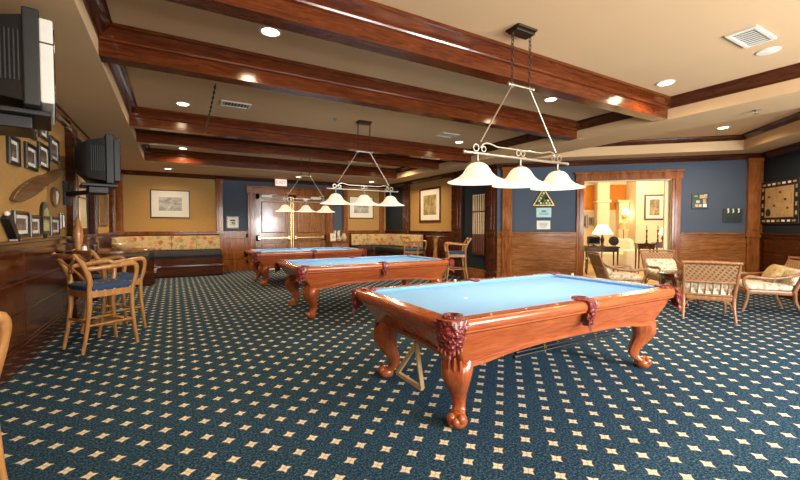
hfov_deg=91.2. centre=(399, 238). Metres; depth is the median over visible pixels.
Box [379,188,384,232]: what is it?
trim
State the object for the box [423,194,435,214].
print
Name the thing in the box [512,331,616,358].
stick
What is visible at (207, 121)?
chain
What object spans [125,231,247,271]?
trim
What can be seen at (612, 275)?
seat cushion
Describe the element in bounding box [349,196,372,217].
framed picture
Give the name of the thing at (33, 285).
trim
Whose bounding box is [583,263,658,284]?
floor
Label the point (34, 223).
print
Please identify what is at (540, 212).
card
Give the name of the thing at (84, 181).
cue
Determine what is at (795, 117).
trim
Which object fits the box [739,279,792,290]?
seat cushion
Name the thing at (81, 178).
cue
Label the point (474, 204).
cue
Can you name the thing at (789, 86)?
trim
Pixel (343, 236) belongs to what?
stone vase
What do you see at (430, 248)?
trim
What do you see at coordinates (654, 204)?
print
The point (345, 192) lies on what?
trim
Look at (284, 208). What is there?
pendant light
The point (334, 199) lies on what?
pendant light
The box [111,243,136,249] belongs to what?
wooden bowl
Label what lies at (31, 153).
print
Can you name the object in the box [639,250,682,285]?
lounge chair
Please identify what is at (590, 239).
monitor
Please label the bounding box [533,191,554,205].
ball rack
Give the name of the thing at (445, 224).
wall
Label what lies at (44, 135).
framed picture
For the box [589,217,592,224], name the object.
framed picture
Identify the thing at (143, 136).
beam
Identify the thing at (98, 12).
trim
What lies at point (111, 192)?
trim
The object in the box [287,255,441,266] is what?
playing surface
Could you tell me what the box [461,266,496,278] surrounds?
baseboard
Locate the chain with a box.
[204,83,215,134]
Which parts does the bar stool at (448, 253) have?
leg, arm, seat rail, seat, arm, leg, leg, post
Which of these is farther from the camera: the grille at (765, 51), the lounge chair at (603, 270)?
the lounge chair at (603, 270)
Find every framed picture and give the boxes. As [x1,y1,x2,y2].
[6,136,20,166]
[11,210,29,237]
[23,141,38,171]
[30,129,36,140]
[30,215,41,236]
[36,141,49,170]
[37,130,48,141]
[48,135,59,164]
[49,216,59,235]
[58,213,64,228]
[150,189,189,217]
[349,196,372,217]
[419,186,440,222]
[584,215,587,227]
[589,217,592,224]
[644,194,663,219]
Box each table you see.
[65,248,150,325]
[243,246,366,285]
[274,254,454,318]
[351,271,682,428]
[426,235,444,275]
[583,246,619,271]
[634,243,655,273]
[651,242,662,251]
[657,270,700,306]
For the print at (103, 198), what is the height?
0.800 m
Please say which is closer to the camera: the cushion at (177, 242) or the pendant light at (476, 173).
the pendant light at (476, 173)
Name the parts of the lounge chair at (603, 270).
post, rail, cane panel, post, seat frame, arm, arm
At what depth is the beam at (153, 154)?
10.48 m
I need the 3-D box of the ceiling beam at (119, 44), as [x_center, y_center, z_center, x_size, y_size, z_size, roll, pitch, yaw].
[0.160,-1.863,5.348,6.820,0.285,0.350,-1,2,-30]
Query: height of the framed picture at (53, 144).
0.320 m
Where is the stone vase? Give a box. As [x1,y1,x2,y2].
[341,233,346,240]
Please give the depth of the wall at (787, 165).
7.75 m
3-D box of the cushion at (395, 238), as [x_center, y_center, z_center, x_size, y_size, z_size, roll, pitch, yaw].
[-0.118,0.064,13.817,0.106,0.410,0.625,-1,2,-30]
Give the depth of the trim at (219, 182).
11.95 m
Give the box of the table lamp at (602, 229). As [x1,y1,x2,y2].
[592,224,612,245]
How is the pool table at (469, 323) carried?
on the floor at (225, 379)
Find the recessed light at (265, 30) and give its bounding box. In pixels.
[259,25,281,36]
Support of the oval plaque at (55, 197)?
attached to the wall at (11, 177)
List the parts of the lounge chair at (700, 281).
arm, leg, post, seat frame, rail, rail, cane panel, rail, leg, leg, post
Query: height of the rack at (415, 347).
0.379 m
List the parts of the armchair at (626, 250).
backrest, arm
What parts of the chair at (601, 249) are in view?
backrest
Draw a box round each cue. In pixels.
[78,175,80,222]
[80,177,81,225]
[81,178,83,243]
[82,179,84,243]
[83,180,85,243]
[84,181,86,245]
[85,182,87,248]
[472,195,473,252]
[474,204,474,252]
[476,195,476,252]
[477,194,478,252]
[479,194,480,252]
[481,194,482,252]
[483,205,484,252]
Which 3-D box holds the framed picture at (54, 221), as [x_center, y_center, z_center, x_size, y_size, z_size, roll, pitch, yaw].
[-4.483,-0.158,5.087,0.030,0.240,0.420,-1,2,-30]
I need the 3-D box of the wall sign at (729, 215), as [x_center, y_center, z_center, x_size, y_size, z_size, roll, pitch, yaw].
[7.202,-0.497,8.478,0.350,0.301,0.057,0,2,15]
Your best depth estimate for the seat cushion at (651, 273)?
8.08 m
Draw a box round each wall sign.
[692,193,708,208]
[723,208,741,221]
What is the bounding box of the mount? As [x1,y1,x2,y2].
[0,105,51,138]
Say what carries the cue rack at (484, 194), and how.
attached to the wall at (445, 224)
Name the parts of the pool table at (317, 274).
leg, leg, rail frame, leg, leg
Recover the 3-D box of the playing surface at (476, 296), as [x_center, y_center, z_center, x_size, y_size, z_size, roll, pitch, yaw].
[1.140,0.503,3.753,2.594,0.047,1.294,-1,2,-30]
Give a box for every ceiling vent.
[220,100,251,109]
[435,132,458,137]
[725,25,776,47]
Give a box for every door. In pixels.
[256,194,291,268]
[292,195,325,247]
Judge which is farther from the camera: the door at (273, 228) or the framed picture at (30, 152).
the door at (273, 228)
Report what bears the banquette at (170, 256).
on the floor at (225, 379)
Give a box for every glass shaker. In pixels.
[81,244,86,250]
[92,244,96,250]
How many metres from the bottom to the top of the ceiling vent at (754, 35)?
0.015 m
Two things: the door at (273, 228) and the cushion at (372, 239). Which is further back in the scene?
the cushion at (372, 239)
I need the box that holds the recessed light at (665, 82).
[656,80,674,85]
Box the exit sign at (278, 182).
[275,179,286,186]
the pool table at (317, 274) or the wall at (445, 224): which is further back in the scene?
the wall at (445, 224)
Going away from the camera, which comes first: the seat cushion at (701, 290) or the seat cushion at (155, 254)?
the seat cushion at (701, 290)
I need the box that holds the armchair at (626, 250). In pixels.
[596,238,634,270]
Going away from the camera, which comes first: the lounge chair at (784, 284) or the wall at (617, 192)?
the lounge chair at (784, 284)
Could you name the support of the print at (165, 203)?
attached to the framed picture at (163, 203)
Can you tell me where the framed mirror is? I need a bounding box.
[97,194,108,225]
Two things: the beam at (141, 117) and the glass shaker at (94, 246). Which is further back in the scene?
the beam at (141, 117)
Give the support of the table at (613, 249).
on the floor at (590, 273)
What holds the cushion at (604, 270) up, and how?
on the lounge chair at (603, 270)
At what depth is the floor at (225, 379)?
3.12 m
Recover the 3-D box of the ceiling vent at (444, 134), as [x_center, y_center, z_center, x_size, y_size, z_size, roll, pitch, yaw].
[0.954,-2.072,7.886,0.400,0.015,0.280,-1,2,-30]
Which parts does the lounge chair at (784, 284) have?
leg, arm, seat frame, arm, leg, cane panel, leg, post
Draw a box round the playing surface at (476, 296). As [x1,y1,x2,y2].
[372,274,658,315]
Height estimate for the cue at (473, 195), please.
1.538 m
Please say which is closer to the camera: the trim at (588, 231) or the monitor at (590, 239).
the monitor at (590, 239)
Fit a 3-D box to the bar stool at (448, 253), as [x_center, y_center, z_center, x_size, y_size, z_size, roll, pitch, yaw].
[1.516,0.538,10.279,0.676,1.114,0.588,0,2,0]
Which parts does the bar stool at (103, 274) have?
rail, leg, post, leg, arm, seat, leg, arm, leg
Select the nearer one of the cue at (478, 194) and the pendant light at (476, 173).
the pendant light at (476, 173)
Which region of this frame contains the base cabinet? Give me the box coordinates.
[327,241,349,246]
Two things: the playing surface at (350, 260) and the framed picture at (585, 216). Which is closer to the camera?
the playing surface at (350, 260)
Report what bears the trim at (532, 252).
attached to the wall at (445, 224)
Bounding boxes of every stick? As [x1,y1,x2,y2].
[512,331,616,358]
[514,330,613,353]
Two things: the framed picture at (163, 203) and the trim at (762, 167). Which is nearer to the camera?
the trim at (762, 167)
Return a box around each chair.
[585,243,602,274]
[586,251,647,282]
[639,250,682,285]
[674,260,743,323]
[727,256,799,311]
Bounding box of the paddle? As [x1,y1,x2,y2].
[9,169,64,201]
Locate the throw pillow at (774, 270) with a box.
[762,264,786,282]
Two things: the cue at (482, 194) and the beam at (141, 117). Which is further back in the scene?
the cue at (482, 194)
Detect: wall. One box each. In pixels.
[0,120,116,240]
[116,175,385,230]
[386,177,496,270]
[497,160,746,232]
[584,185,625,209]
[626,181,663,267]
[762,150,799,233]
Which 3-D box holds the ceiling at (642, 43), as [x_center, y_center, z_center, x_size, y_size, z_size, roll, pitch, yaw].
[1.450,-2.103,6.959,12.232,0.100,15.700,-1,2,-30]
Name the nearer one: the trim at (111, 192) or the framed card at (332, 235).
the trim at (111, 192)
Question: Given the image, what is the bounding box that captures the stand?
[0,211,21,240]
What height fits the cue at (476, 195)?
1.538 m
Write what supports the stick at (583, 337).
hanging from the pool table at (469, 323)
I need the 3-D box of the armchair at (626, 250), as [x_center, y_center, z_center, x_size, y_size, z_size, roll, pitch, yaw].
[7.084,0.518,12.823,0.860,1.000,0.980,-1,2,-40]
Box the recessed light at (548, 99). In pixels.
[543,97,558,101]
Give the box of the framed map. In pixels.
[761,177,799,223]
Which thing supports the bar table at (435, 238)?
on the floor at (225, 379)
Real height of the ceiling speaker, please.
0.012 m
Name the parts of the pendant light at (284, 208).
lamp shade, lamp shade, lamp shade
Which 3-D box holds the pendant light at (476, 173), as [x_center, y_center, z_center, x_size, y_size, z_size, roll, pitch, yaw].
[1.143,-1.229,3.704,1.590,1.458,0.530,-1,2,-30]
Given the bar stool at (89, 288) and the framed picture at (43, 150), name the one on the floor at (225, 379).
the bar stool at (89, 288)
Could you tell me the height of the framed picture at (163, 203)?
0.800 m
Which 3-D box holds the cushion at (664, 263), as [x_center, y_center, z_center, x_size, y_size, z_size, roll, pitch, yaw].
[5.518,0.567,8.292,0.580,0.255,0.184,0,2,8]
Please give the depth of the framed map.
7.72 m
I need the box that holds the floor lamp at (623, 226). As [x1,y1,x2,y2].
[617,223,630,238]
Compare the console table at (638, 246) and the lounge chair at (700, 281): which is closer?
the lounge chair at (700, 281)
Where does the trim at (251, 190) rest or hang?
attached to the wall at (136, 188)
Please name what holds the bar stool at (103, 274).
on the floor at (225, 379)
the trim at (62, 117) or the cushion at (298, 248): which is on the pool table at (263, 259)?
the cushion at (298, 248)
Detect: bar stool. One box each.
[0,311,11,479]
[51,252,138,354]
[71,249,146,337]
[400,236,426,255]
[444,237,471,280]
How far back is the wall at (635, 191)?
13.35 m
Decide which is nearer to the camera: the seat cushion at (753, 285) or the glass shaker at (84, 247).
the glass shaker at (84, 247)
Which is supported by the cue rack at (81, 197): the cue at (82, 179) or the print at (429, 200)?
the cue at (82, 179)
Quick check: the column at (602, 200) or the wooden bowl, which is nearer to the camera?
the wooden bowl
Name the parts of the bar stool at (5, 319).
leg, arm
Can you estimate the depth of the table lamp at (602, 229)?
11.78 m
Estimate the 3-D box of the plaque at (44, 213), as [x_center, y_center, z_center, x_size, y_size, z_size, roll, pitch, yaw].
[-4.255,-0.190,4.698,0.036,0.492,0.300,-1,2,-30]
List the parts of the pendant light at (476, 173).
lamp shade, suspension rod, chain, lamp shade, chain, suspension rod, lamp shade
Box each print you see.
[11,143,16,158]
[17,218,25,229]
[28,150,34,164]
[32,221,37,229]
[41,150,46,163]
[52,143,56,157]
[52,222,56,229]
[100,195,106,221]
[159,197,181,210]
[354,205,368,212]
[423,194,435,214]
[649,199,659,214]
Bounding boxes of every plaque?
[39,202,49,237]
[50,187,60,206]
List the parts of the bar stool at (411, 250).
arm, seat rail, seat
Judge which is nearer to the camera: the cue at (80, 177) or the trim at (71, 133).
the trim at (71, 133)
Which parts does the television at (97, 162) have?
wall plate, bracket arm, casing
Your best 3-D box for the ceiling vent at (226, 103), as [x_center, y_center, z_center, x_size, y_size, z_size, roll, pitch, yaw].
[-2.485,-2.015,5.923,0.420,0.015,0.260,-1,2,-30]
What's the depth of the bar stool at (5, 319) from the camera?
1.89 m
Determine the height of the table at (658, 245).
0.901 m
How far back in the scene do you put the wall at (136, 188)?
11.77 m
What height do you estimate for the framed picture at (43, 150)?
0.300 m
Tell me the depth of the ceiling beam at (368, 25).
3.62 m
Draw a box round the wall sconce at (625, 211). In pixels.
[621,208,629,217]
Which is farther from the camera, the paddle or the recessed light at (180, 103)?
the recessed light at (180, 103)
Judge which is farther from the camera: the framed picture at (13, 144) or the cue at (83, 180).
the cue at (83, 180)
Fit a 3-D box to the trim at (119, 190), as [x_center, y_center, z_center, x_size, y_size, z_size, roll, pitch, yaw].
[-7.670,-0.347,10.750,0.190,2.850,0.100,-1,2,-30]
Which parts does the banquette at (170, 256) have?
seat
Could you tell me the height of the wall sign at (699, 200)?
0.340 m
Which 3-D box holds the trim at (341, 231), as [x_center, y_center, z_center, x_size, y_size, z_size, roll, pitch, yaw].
[-1.452,0.343,14.380,2.140,1.260,0.075,-1,2,-30]
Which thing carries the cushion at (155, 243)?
on the banquette at (170, 256)
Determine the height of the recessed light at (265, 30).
0.012 m
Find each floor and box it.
[0,269,799,479]
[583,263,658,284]
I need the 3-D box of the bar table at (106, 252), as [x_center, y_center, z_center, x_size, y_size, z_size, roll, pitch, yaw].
[-4.220,0.694,5.726,1.000,1.060,1.000,-1,2,-30]
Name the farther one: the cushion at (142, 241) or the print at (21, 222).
the cushion at (142, 241)
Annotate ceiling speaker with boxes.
[755,47,780,55]
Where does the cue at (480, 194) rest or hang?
on the cue rack at (484, 194)
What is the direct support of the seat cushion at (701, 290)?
on the lounge chair at (700, 281)
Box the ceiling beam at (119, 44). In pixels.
[98,23,577,140]
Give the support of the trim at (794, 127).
attached to the wall at (787, 165)
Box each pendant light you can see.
[276,158,333,212]
[320,120,404,205]
[447,23,585,190]
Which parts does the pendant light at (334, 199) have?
lamp shade, suspension rod, chain, lamp shade, chain, suspension rod, lamp shade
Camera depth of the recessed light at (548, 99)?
5.67 m
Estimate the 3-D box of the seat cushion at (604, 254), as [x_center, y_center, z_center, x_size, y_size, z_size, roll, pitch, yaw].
[7.077,0.554,12.818,0.640,0.130,0.760,-1,2,-40]
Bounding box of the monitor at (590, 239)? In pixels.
[587,236,599,245]
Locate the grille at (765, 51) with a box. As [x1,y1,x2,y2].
[759,49,777,54]
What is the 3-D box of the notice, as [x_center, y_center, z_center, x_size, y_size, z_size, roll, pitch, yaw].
[-5.213,-0.494,12.209,0.360,0.380,0.026,-1,2,-30]
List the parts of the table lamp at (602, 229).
lamp shade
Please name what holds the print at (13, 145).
attached to the framed picture at (13, 144)
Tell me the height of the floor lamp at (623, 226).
1.520 m
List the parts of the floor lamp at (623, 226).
lamp shade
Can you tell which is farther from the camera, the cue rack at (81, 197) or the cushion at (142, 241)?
the cushion at (142, 241)
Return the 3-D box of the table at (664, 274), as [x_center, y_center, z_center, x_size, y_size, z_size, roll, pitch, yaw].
[5.046,0.902,7.045,0.720,0.581,0.720,-1,2,-30]
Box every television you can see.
[0,6,55,138]
[63,134,120,204]
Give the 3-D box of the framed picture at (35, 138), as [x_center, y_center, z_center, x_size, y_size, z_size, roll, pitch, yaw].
[-4.028,-1.254,4.267,0.030,0.320,0.360,-1,2,-30]
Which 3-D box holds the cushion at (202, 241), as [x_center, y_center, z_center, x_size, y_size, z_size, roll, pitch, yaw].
[-5.737,0.125,11.719,0.624,0.410,0.100,-1,2,-30]
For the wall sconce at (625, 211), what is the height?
0.360 m
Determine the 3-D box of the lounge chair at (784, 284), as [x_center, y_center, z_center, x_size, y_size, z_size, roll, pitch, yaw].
[6.114,0.755,6.520,0.907,0.905,0.763,1,2,22]
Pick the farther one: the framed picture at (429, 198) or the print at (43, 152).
the framed picture at (429, 198)
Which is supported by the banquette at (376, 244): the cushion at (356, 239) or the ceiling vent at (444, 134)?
the cushion at (356, 239)
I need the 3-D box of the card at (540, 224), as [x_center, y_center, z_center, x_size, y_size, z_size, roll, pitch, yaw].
[3.479,-0.321,9.502,0.310,0.210,0.014,0,2,15]
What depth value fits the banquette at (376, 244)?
13.79 m
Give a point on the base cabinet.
(330, 243)
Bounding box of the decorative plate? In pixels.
[609,236,618,245]
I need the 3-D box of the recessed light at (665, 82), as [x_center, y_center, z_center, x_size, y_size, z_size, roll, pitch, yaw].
[3.411,-1.991,5.034,0.210,0.012,0.210,-1,2,-30]
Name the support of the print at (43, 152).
attached to the framed picture at (43, 150)
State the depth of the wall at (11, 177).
4.40 m
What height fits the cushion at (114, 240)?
0.410 m
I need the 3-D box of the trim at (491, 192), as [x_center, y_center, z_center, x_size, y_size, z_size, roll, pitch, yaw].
[2.297,-0.323,9.910,0.100,2.850,0.340,-1,2,-30]
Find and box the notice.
[226,216,238,227]
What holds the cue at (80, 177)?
on the cue rack at (81, 197)
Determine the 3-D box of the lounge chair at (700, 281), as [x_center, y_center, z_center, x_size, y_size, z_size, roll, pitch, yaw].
[4.706,0.770,6.030,0.763,0.905,0.907,1,2,30]
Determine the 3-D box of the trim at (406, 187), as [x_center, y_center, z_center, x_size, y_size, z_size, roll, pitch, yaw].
[0.208,-0.427,13.523,0.100,2.850,0.430,-1,2,-30]
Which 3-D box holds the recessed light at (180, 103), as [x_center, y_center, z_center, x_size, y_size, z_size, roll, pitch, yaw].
[-3.263,-2.016,5.889,0.210,0.012,0.210,-1,2,-30]
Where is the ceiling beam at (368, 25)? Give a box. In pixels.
[165,0,670,121]
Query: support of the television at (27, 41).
attached to the wall at (11, 177)
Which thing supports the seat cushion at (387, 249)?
on the banquette at (376, 244)
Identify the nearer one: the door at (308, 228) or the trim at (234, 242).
the trim at (234, 242)
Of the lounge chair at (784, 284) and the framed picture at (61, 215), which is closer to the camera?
the framed picture at (61, 215)
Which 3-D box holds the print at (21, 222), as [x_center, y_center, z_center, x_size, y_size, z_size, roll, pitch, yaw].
[-3.843,-0.140,3.967,0.010,0.120,0.290,-1,2,-30]
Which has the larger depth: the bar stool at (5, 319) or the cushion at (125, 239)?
the cushion at (125, 239)
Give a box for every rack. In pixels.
[77,174,87,256]
[396,340,424,390]
[472,193,485,254]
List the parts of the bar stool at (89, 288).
post, rail, leg, post, leg, arm, seat rail, seat, arm, leg, leg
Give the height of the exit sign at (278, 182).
0.230 m
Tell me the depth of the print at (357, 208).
14.39 m
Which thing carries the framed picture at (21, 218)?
attached to the wall at (11, 177)
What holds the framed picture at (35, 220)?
attached to the wall at (11, 177)
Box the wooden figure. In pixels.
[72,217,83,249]
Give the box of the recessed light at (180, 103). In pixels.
[175,101,190,105]
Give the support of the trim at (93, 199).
attached to the wall at (11, 177)
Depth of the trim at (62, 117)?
9.18 m
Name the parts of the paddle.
blade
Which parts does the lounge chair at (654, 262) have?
arm, rail, cane panel, seat frame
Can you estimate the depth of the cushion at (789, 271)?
6.24 m
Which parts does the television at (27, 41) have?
casing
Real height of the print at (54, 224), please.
0.098 m
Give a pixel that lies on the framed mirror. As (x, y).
(102, 199)
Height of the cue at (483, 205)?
1.538 m
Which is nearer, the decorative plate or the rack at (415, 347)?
the rack at (415, 347)
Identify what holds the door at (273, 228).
in the wall at (136, 188)
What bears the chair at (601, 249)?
on the floor at (590, 273)
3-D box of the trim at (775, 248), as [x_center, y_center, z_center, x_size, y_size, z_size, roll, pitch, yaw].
[7.109,0.580,6.234,0.075,1.260,4.500,0,2,15]
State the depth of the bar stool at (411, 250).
11.45 m
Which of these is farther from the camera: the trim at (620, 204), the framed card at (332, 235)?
the trim at (620, 204)
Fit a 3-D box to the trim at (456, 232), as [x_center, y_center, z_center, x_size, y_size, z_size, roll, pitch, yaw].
[1.604,-0.357,11.108,0.100,2.850,0.450,-1,2,-30]
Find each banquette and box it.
[106,234,222,286]
[350,233,425,256]
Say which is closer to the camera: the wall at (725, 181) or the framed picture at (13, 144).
the framed picture at (13, 144)
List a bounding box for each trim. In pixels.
[0,232,119,387]
[56,103,799,188]
[64,126,81,318]
[74,0,799,178]
[83,0,799,172]
[89,195,100,300]
[108,190,115,235]
[116,173,124,235]
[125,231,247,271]
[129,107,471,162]
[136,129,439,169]
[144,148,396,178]
[215,179,224,271]
[245,185,334,270]
[333,230,378,246]
[342,186,348,240]
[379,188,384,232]
[385,230,450,273]
[402,184,409,233]
[450,174,462,276]
[485,168,496,277]
[497,158,762,288]
[537,120,799,157]
[584,182,626,262]
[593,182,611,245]
[595,112,799,146]
[615,200,629,238]
[758,158,764,279]
[759,233,799,301]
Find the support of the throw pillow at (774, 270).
on the lounge chair at (784, 284)
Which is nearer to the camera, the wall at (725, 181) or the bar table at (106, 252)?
the bar table at (106, 252)
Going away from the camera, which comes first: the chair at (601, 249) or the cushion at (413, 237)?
the chair at (601, 249)
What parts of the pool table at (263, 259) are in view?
leg, leg, rail frame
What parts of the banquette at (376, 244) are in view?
seat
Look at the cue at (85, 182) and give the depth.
6.71 m
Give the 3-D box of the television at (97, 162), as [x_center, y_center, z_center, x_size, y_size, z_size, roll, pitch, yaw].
[-4.347,-0.940,5.513,0.606,0.940,0.923,-1,2,-41]
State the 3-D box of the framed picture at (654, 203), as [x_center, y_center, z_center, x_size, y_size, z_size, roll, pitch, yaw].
[8.596,-1.044,13.229,0.620,0.860,0.030,0,2,15]
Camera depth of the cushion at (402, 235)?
13.27 m
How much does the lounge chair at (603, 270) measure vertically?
0.905 m
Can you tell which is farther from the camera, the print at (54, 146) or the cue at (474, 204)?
the cue at (474, 204)
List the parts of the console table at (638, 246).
leg, leg, drawer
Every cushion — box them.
[112,238,119,254]
[116,249,221,262]
[121,237,130,242]
[128,236,147,247]
[147,236,170,250]
[171,236,195,249]
[196,235,219,248]
[252,247,355,251]
[350,245,414,253]
[351,234,367,244]
[367,234,380,244]
[381,234,391,244]
[391,234,401,245]
[400,234,410,246]
[410,235,422,247]
[600,262,611,274]
[600,272,640,279]
[602,252,622,257]
[645,258,676,270]
[648,270,659,277]
[681,284,731,294]
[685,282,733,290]
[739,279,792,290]
[777,267,799,285]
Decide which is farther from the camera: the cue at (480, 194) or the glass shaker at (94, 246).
the cue at (480, 194)
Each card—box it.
[330,233,335,240]
[536,208,550,216]
[537,221,549,228]
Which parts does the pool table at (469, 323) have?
leg, leg, rail frame, leg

